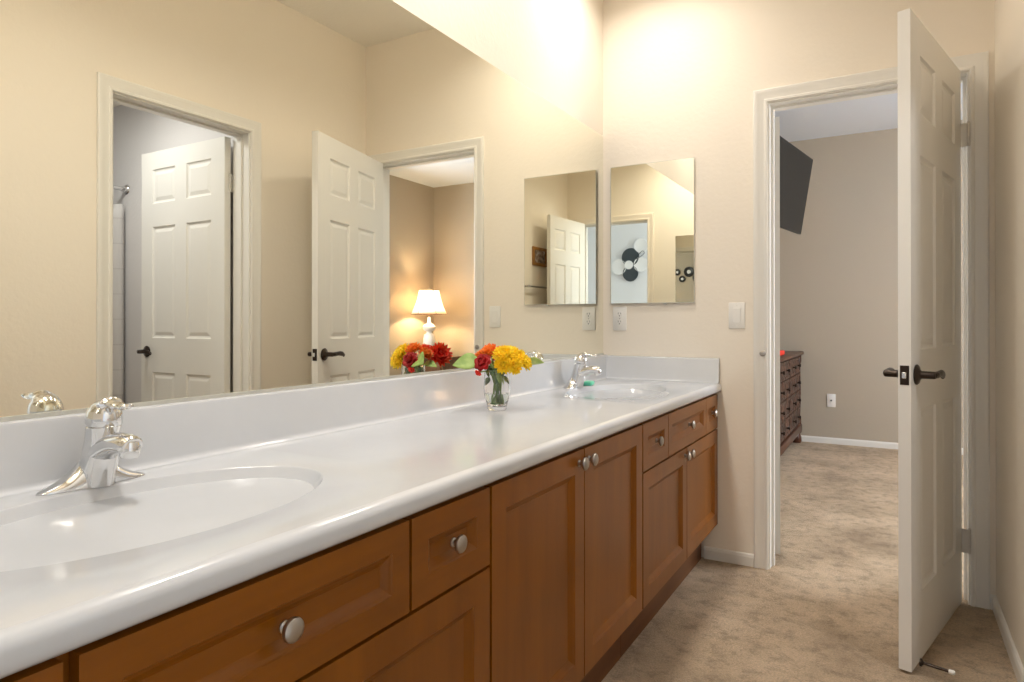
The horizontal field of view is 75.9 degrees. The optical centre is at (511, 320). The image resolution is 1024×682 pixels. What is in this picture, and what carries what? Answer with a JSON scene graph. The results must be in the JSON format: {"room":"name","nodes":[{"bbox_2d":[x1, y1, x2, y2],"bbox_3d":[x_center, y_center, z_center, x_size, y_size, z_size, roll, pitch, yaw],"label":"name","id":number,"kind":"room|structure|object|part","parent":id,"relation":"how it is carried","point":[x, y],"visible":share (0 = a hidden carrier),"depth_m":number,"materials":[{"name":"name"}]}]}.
{"room":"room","nodes":[
{"label":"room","id":0,"kind":"room"},
{"bbox_2d":[392,0,602,135],"bbox_3d":[-0.332,-0.305,2.032,0.119,2.785,3.178,0,0,30],"label":"wall","id":1,"kind":"structure","parent":0,"point":[553,48],"depth_m":2.69,"materials":[{"name":"beige paint"}]},
{"bbox_2d":[0,0,603,421],"bbox_3d":[-0.275,-0.376,2.002,0.009,1.085,2.904,0,0,30],"label":"wall mirror","id":2,"kind":"object","parent":1,"relation":"attached to","point":[200,199],"visible":1,"depth_m":1.50,"materials":[{"name":"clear mirror"}]},
{"bbox_2d":[0,355,606,497],"bbox_3d":[-0.264,0.224,1.990,0.036,0.114,2.934,0,0,30],"label":"backsplash","id":3,"kind":"structure","parent":1,"relation":"attached to","point":[35,453],"depth_m":1.44,"materials":[{"name":"white stone"}]},
{"bbox_2d":[603,0,995,594],"bbox_3d":[2.101,-0.303,2.352,3.768,2.785,0.060,0,0,30],"label":"wall","id":4,"kind":"structure","parent":0,"point":[681,77],"depth_m":2.98,"materials":[{"name":"beige paint"}]},
{"bbox_2d":[613,307,626,330],"bbox_3d":[0.531,-0.008,3.223,0.071,0.117,0.008,0,0,30],"label":"power outlet","id":5,"kind":"object","parent":4,"relation":"attached to","point":[619,313],"visible":1,"depth_m":3.22,"materials":[{"name":"white plastic"}]},
{"bbox_2d":[616,311,622,317],"bbox_3d":[0.530,-0.028,3.221,0.033,0.033,0.003,0,0,30],"label":"receptacle","id":6,"kind":"object","parent":5,"relation":"attached to","point":[619,314],"depth_m":3.22,"materials":[{"name":"grey plastic"}]},
{"bbox_2d":[616,319,622,325],"bbox_3d":[0.530,0.011,3.221,0.033,0.033,0.003,0,0,30],"label":"receptacle","id":7,"kind":"object","parent":5,"relation":"attached to","point":[619,322],"depth_m":3.22,"materials":[{"name":"grey plastic"}]},
{"bbox_2d":[611,157,694,303],"bbox_3d":[0.669,-0.415,3.140,0.412,0.678,0.016,0,0,30],"label":"mirror","id":8,"kind":"object","parent":4,"relation":"attached to","point":[653,203],"visible":1,"depth_m":3.13,"materials":[{"name":"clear mirror"}]},
{"bbox_2d":[729,302,744,328],"bbox_3d":[1.011,-0.021,2.945,0.071,0.117,0.008,0,0,30],"label":"light switch","id":9,"kind":"object","parent":4,"relation":"attached to","point":[736,310],"visible":1,"depth_m":2.94,"materials":[{"name":"white plastic"}]},
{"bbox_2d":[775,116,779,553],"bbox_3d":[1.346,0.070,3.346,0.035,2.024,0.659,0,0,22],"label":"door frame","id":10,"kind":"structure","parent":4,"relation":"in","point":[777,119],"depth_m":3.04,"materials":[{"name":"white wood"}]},
{"bbox_2d":[704,546,995,609],"bbox_3d":[1.353,1.063,2.740,1.085,0.054,0.012,0,0,30],"label":"baseboard","id":11,"kind":"structure","parent":4,"relation":"attached to","point":[723,555],"depth_m":2.95,"materials":[{"name":"white wood"}]},
{"bbox_2d":[753,51,989,609],"bbox_3d":[1.473,0.037,2.751,0.848,2.106,0.150,0,0,30],"label":"door frame","id":12,"kind":"structure","parent":4,"relation":"attached to","point":[974,68],"depth_m":2.58,"materials":[{"name":"white wood"}]},
{"bbox_2d":[601,441,1016,681],"bbox_3d":[1.134,1.137,1.650,5.100,0.100,9.400,0,0,30],"label":"floor","id":13,"kind":"structure","parent":0,"point":[827,609],"depth_m":2.47,"materials":[{"name":"beige carpet"}]},
{"bbox_2d":[0,486,489,681],"bbox_3d":[-0.510,0.703,1.001,0.570,0.763,0.973,0,0,30],"label":"vanity cabinet","id":14,"kind":"object","parent":13,"relation":"on","point":[407,599],"visible":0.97,"depth_m":0.95,"materials":[{"name":"brown wood"}]},
{"bbox_3d":[-0.486,0.401,0.545,0.019,0.151,0.198,0,0,30],"label":"drawer","id":15,"kind":"part","parent":14,"relation":"part of","materials":[{"name":"brown wood"}]},
{"bbox_3d":[-0.302,0.402,0.862,0.019,0.151,0.505,0,0,30],"label":"drawer","id":16,"kind":"part","parent":14,"relation":"part of","materials":[{"name":"brown wood"}]},
{"bbox_3d":[-0.285,0.398,0.847,0.025,0.033,0.033,0,0,30],"label":"knob","id":17,"kind":"part","parent":14,"relation":"part of","materials":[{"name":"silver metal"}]},
{"bbox_3d":[-0.174,0.699,1.080,0.019,0.428,0.493,0,0,30],"label":"door","id":18,"kind":"part","parent":14,"relation":"part of","materials":[{"name":"brown wood"}]},
{"bbox_3d":[-0.112,0.404,1.190,0.019,0.151,0.242,0,0,30],"label":"drawer","id":19,"kind":"part","parent":14,"relation":"part of","materials":[{"name":"brown wood"}]},
{"bbox_3d":[-0.095,0.400,1.175,0.025,0.033,0.033,0,0,30],"label":"knob","id":20,"kind":"part","parent":14,"relation":"part of","materials":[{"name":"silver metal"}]},
{"bbox_2d":[484,425,641,681],"bbox_3d":[-0.037,0.706,1.816,0.570,0.763,0.907,0,0,30],"label":"vanity cabinet","id":21,"kind":"object","parent":13,"relation":"on","point":[565,565],"visible":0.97,"depth_m":1.62,"materials":[{"name":"brown wood"}]},
{"bbox_3d":[0.066,0.622,1.494,0.019,0.585,0.448,0,0,30],"label":"door","id":22,"kind":"part","parent":21,"relation":"part of","materials":[{"name":"brown wood"}]},
{"bbox_3d":[0.181,0.361,1.650,0.025,0.033,0.033,0,0,30],"label":"knob","id":23,"kind":"part","parent":21,"relation":"part of","materials":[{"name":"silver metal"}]},
{"bbox_3d":[0.211,0.361,1.702,0.025,0.033,0.033,0,0,30],"label":"knob","id":24,"kind":"part","parent":21,"relation":"part of","materials":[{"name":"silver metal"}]},
{"bbox_3d":[0.293,0.623,1.885,0.019,0.585,0.449,0,0,30],"label":"door","id":25,"kind":"part","parent":21,"relation":"part of","materials":[{"name":"brown wood"}]},
{"bbox_2d":[620,394,717,657],"bbox_3d":[0.451,0.709,2.657,0.570,0.763,1.035,0,0,30],"label":"vanity cabinet","id":26,"kind":"object","parent":13,"relation":"on","point":[680,445],"visible":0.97,"depth_m":2.42,"materials":[{"name":"brown wood"}]},
{"bbox_2d":[0,355,721,678],"bbox_3d":[-0.031,0.289,1.855,0.574,0.246,2.934,0,0,30],"label":"countertop","id":27,"kind":"structure","parent":26,"relation":"on","point":[233,490],"depth_m":1.14,"materials":[{"name":"white stone"}]},
{"bbox_2d":[36,397,144,495],"bbox_3d":[-0.683,0.203,1.118,0.158,0.151,0.150,0,0,-2],"label":"faucet","id":28,"kind":"object","parent":27,"relation":"on","point":[104,443],"visible":1,"depth_m":1.08,"materials":[{"name":"silver metal"}]},
{"bbox_3d":[-0.710,0.251,1.117,0.047,0.055,0.176,0,0,30],"label":"plate","id":29,"kind":"part","parent":28,"relation":"part of","materials":[{"name":"silver metal"}]},
{"bbox_3d":[-0.664,0.153,1.091,0.100,0.051,0.055,0,0,30],"label":"handle","id":30,"kind":"part","parent":28,"relation":"part of","materials":[{"name":"silver metal"}]},
{"bbox_3d":[-0.653,0.214,1.084,0.111,0.059,0.050,0,0,30],"label":"spout","id":31,"kind":"part","parent":28,"relation":"part of","materials":[{"name":"silver metal"}]},
{"bbox_2d":[483,369,510,410],"bbox_3d":[-0.045,0.217,2.062,0.085,0.128,0.085,0,0,30],"label":"glass vase","id":32,"kind":"object","parent":27,"relation":"on","point":[496,387],"visible":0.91,"depth_m":2.03,"materials":[{"name":"clear glass"}]},
{"bbox_2d":[452,353,491,371],"bbox_3d":[-0.107,0.183,2.036,0.149,0.162,0.060,0,0,-11],"label":"rose","id":33,"kind":"object","parent":32,"relation":"in","point":[468,360],"visible":0.95,"depth_m":2.04,"materials":[{"name":"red plant"}]},
{"bbox_2d":[475,370,485,375],"bbox_3d":[-0.070,0.208,2.046,0.092,0.111,0.025,0,0,-23],"label":"bud","id":34,"kind":"object","parent":32,"relation":"in","point":[478,373],"visible":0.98,"depth_m":2.03,"materials":[{"name":"red plant"}]},
{"bbox_2d":[474,349,488,365],"bbox_3d":[-0.075,0.177,2.075,0.098,0.175,0.055,0,0,30],"label":"flower","id":35,"kind":"object","parent":32,"relation":"in","point":[479,351],"visible":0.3,"depth_m":2.07,"materials":[{"name":"orange plant"}]},
{"bbox_2d":[481,343,498,365],"bbox_3d":[-0.066,0.168,2.055,0.064,0.191,0.057,0,0,30],"label":"flower","id":36,"kind":"object","parent":32,"relation":"in","point":[487,349],"visible":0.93,"depth_m":2.05,"materials":[{"name":"orange plant"}]},
{"bbox_2d":[486,360,497,369],"bbox_3d":[-0.049,0.194,2.065,0.076,0.137,0.071,0,0,30],"label":"sprig","id":37,"kind":"object","parent":32,"relation":"in","point":[491,367],"visible":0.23,"depth_m":2.04,"materials":[{"name":"green plant"}]},
{"bbox_2d":[491,345,513,362],"bbox_3d":[-0.025,0.170,2.030,0.070,0.187,0.064,0,0,30],"label":"flower","id":38,"kind":"object","parent":32,"relation":"in","point":[502,350],"visible":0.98,"depth_m":2.02,"materials":[{"name":"yellow plant"}]},
{"bbox_2d":[494,355,511,373],"bbox_3d":[-0.022,0.185,2.026,0.062,0.158,0.068,0,0,30],"label":"flower","id":39,"kind":"object","parent":32,"relation":"in","point":[501,365],"visible":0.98,"depth_m":2.01,"materials":[{"name":"yellow plant"}]},
{"bbox_2d":[506,357,522,374],"bbox_3d":[-0.007,0.188,2.020,0.083,0.150,0.042,0,0,21],"label":"flower","id":40,"kind":"object","parent":32,"relation":"in","point":[516,365],"visible":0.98,"depth_m":2.01,"materials":[{"name":"yellow plant"}]},
{"bbox_2d":[507,347,543,367],"bbox_3d":[0.029,0.173,2.048,0.156,0.182,0.079,0,0,-6],"label":"flower","id":41,"kind":"object","parent":32,"relation":"in","point":[518,354],"visible":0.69,"depth_m":2.04,"materials":[{"name":"yellow plant"}]},
{"bbox_2d":[522,355,532,370],"bbox_3d":[0.003,0.185,2.047,0.128,0.158,0.053,0,0,-4],"label":"flower","id":42,"kind":"object","parent":32,"relation":"in","point":[528,365],"visible":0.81,"depth_m":2.04,"materials":[{"name":"yellow plant"}]},
{"bbox_2d":[564,352,601,388],"bbox_3d":[0.295,0.209,2.788,0.158,0.151,0.150,0,0,-2],"label":"faucet","id":43,"kind":"object","parent":27,"relation":"on","point":[581,370],"visible":1,"depth_m":2.75,"materials":[{"name":"silver metal"}]},
{"bbox_3d":[0.268,0.256,2.787,0.047,0.055,0.176,0,0,30],"label":"plate","id":44,"kind":"part","parent":43,"relation":"part of","materials":[{"name":"silver metal"}]},
{"bbox_3d":[0.314,0.159,2.760,0.100,0.051,0.055,0,0,30],"label":"handle","id":45,"kind":"part","parent":43,"relation":"part of","materials":[{"name":"silver metal"}]},
{"bbox_3d":[0.325,0.219,2.753,0.111,0.059,0.050,0,0,30],"label":"spout","id":46,"kind":"part","parent":43,"relation":"part of","materials":[{"name":"silver metal"}]},
{"bbox_2d":[584,381,593,385],"bbox_3d":[0.339,0.275,2.873,0.040,0.018,0.064,0,0,18],"label":"soap bar","id":47,"kind":"object","parent":27,"relation":"on","point":[586,383],"visible":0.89,"depth_m":2.85,"materials":[{"name":"teal"}]},
{"bbox_3d":[0.478,0.407,2.204,0.019,0.151,0.270,0,0,30],"label":"drawer","id":48,"kind":"part","parent":26,"relation":"part of","materials":[{"name":"brown wood"}]},
{"bbox_3d":[0.495,0.403,2.190,0.025,0.033,0.033,0,0,30],"label":"knob","id":49,"kind":"part","parent":26,"relation":"part of","materials":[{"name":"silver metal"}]},
{"bbox_3d":[0.538,0.703,2.306,0.019,0.428,0.509,0,0,30],"label":"door","id":50,"kind":"part","parent":26,"relation":"part of","materials":[{"name":"brown wood"}]},
{"bbox_3d":[0.682,0.408,2.557,0.019,0.151,0.538,0,0,30],"label":"drawer","id":51,"kind":"part","parent":26,"relation":"part of","materials":[{"name":"brown wood"}]},
{"bbox_3d":[0.668,0.515,2.488,0.025,0.033,0.033,0,0,30],"label":"knob","id":52,"kind":"part","parent":26,"relation":"part of","materials":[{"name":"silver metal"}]},
{"bbox_3d":[0.699,0.404,2.542,0.025,0.033,0.033,0,0,30],"label":"knob","id":53,"kind":"part","parent":26,"relation":"part of","materials":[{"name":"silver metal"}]},
{"bbox_3d":[0.698,0.516,2.540,0.025,0.033,0.033,0,0,30],"label":"knob","id":54,"kind":"part","parent":26,"relation":"part of","materials":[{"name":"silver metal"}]},
{"bbox_3d":[0.795,0.704,2.750,0.019,0.428,0.509,0,0,30],"label":"door","id":55,"kind":"part","parent":26,"relation":"part of","materials":[{"name":"brown wood"}]},
{"bbox_3d":[0.871,0.409,2.882,0.019,0.151,0.206,0,0,30],"label":"drawer","id":56,"kind":"part","parent":26,"relation":"part of","materials":[{"name":"brown wood"}]},
{"bbox_3d":[0.888,0.405,2.868,0.025,0.033,0.033,0,0,30],"label":"knob","id":57,"kind":"part","parent":26,"relation":"part of","materials":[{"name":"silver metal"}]},
{"bbox_2d":[780,351,803,455],"bbox_3d":[2.053,0.688,5.420,0.518,0.822,1.500,0,0,30],"label":"dresser","id":58,"kind":"object","parent":13,"relation":"on","point":[790,362],"visible":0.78,"depth_m":5.30,"materials":[{"name":"brown wood"}]},
{"bbox_3d":[2.069,0.392,5.013,0.022,0.142,0.670,0,0,30],"label":"drawer","id":59,"kind":"part","parent":58,"relation":"part of","materials":[{"name":"brown wood"}]},
{"bbox_3d":[2.069,0.542,5.012,0.022,0.142,0.670,0,0,30],"label":"drawer","id":60,"kind":"part","parent":58,"relation":"part of","materials":[{"name":"brown wood"}]},
{"bbox_3d":[2.069,0.692,5.012,0.022,0.142,0.670,0,0,30],"label":"drawer","id":61,"kind":"part","parent":58,"relation":"part of","materials":[{"name":"brown wood"}]},
{"bbox_3d":[2.069,0.842,5.011,0.022,0.142,0.670,0,0,30],"label":"drawer","id":62,"kind":"part","parent":58,"relation":"part of","materials":[{"name":"brown wood"}]},
{"bbox_3d":[2.413,0.544,5.605,0.022,0.142,0.670,0,0,30],"label":"drawer","id":63,"kind":"part","parent":58,"relation":"part of","materials":[{"name":"brown wood"}]},
{"bbox_3d":[2.413,0.394,5.605,0.022,0.142,0.670,0,0,30],"label":"drawer","id":64,"kind":"part","parent":58,"relation":"part of","materials":[{"name":"brown wood"}]},
{"bbox_3d":[2.413,0.844,5.604,0.022,0.142,0.670,0,0,30],"label":"drawer","id":65,"kind":"part","parent":58,"relation":"part of","materials":[{"name":"brown wood"}]},
{"bbox_3d":[2.413,0.694,5.604,0.022,0.142,0.670,0,0,30],"label":"drawer","id":66,"kind":"part","parent":58,"relation":"part of","materials":[{"name":"brown wood"}]},
{"bbox_3d":[2.591,0.621,5.926,0.048,0.620,0.047,0,0,30],"label":"corner post","id":67,"kind":"part","parent":58,"relation":"part of","materials":[{"name":"brown wood"}]},
{"bbox_2d":[775,83,962,141],"bbox_3d":[2.958,-1.696,3.954,3.890,0.100,3.442,0,0,30],"label":"ceiling","id":68,"kind":"structure","parent":0,"point":[876,113],"depth_m":5.31,"materials":[{"name":"white paint"}]},
{"bbox_2d":[780,120,962,447],"bbox_3d":[3.791,-0.291,5.385,3.890,2.780,0.120,0,0,30],"label":"wall","id":69,"kind":"structure","parent":0,"point":[839,276],"depth_m":5.80,"materials":[{"name":"beige paint"}]},
{"bbox_2d":[827,394,835,406],"bbox_3d":[2.850,0.716,5.851,0.071,0.117,0.014,0,0,30],"label":"wall jack","id":70,"kind":"object","parent":69,"relation":"attached to","point":[831,398],"visible":1,"depth_m":5.85,"materials":[{"name":"white plastic"}]},
{"bbox_2d":[801,435,962,454],"bbox_3d":[3.758,1.072,5.324,3.626,0.054,0.012,0,0,30],"label":"baseboard","id":71,"kind":"structure","parent":69,"relation":"attached to","point":[853,442],"depth_m":5.77,"materials":[{"name":"white wood"}]},
{"bbox_2d":[883,8,970,674],"bbox_3d":[1.479,0.061,2.263,0.206,2.036,0.735,0,0,45],"label":"door","id":72,"kind":"structure","parent":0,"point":[932,539],"depth_m":2.16,"materials":[{"name":"white wood"}]},
{"bbox_3d":[1.247,0.170,2.129,0.063,0.064,0.150,0,0,45],"label":"handle","id":73,"kind":"part","parent":72,"relation":"part of","materials":[{"name":"brown metal"}]},
{"bbox_3d":[1.212,0.170,2.024,0.025,0.060,0.003,0,0,45],"label":"latch plate","id":74,"kind":"part","parent":72,"relation":"part of","materials":[{"name":"brown metal"}]},
{"bbox_3d":[1.317,0.170,2.060,0.063,0.064,0.150,0,0,45],"label":"handle","id":75,"kind":"part","parent":72,"relation":"part of","materials":[{"name":"brown metal"}]},
{"bbox_2d":[995,0,1023,667],"bbox_3d":[1.114,-0.307,1.192,0.060,2.785,2.938,0,0,30],"label":"wall","id":76,"kind":"structure","parent":0,"point":[1009,14],"depth_m":2.16,"materials":[{"name":"beige paint"}]},
{"bbox_2d":[993,596,1023,681],"bbox_3d":[1.083,1.058,1.206,0.012,0.054,2.914,0,0,30],"label":"baseboard","id":77,"kind":"structure","parent":76,"relation":"attached to","point":[1016,663],"depth_m":2.15,"materials":[{"name":"white wood"}]},
{"bbox_3d":[1.297,-0.293,4.844,0.120,2.780,3.322,0,0,30],"label":"wall","id":78,"kind":"structure","parent":0,"visible":0},
{"bbox_2d":[780,136,812,233],"bbox_3d":[1.926,-1.009,5.188,0.637,0.606,0.900,0,0,39],"label":"television","id":79,"kind":"object","parent":78,"relation":"attached to","point":[795,165],"visible":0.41,"depth_m":5.06,"materials":[{"name":"black"}]}
]}

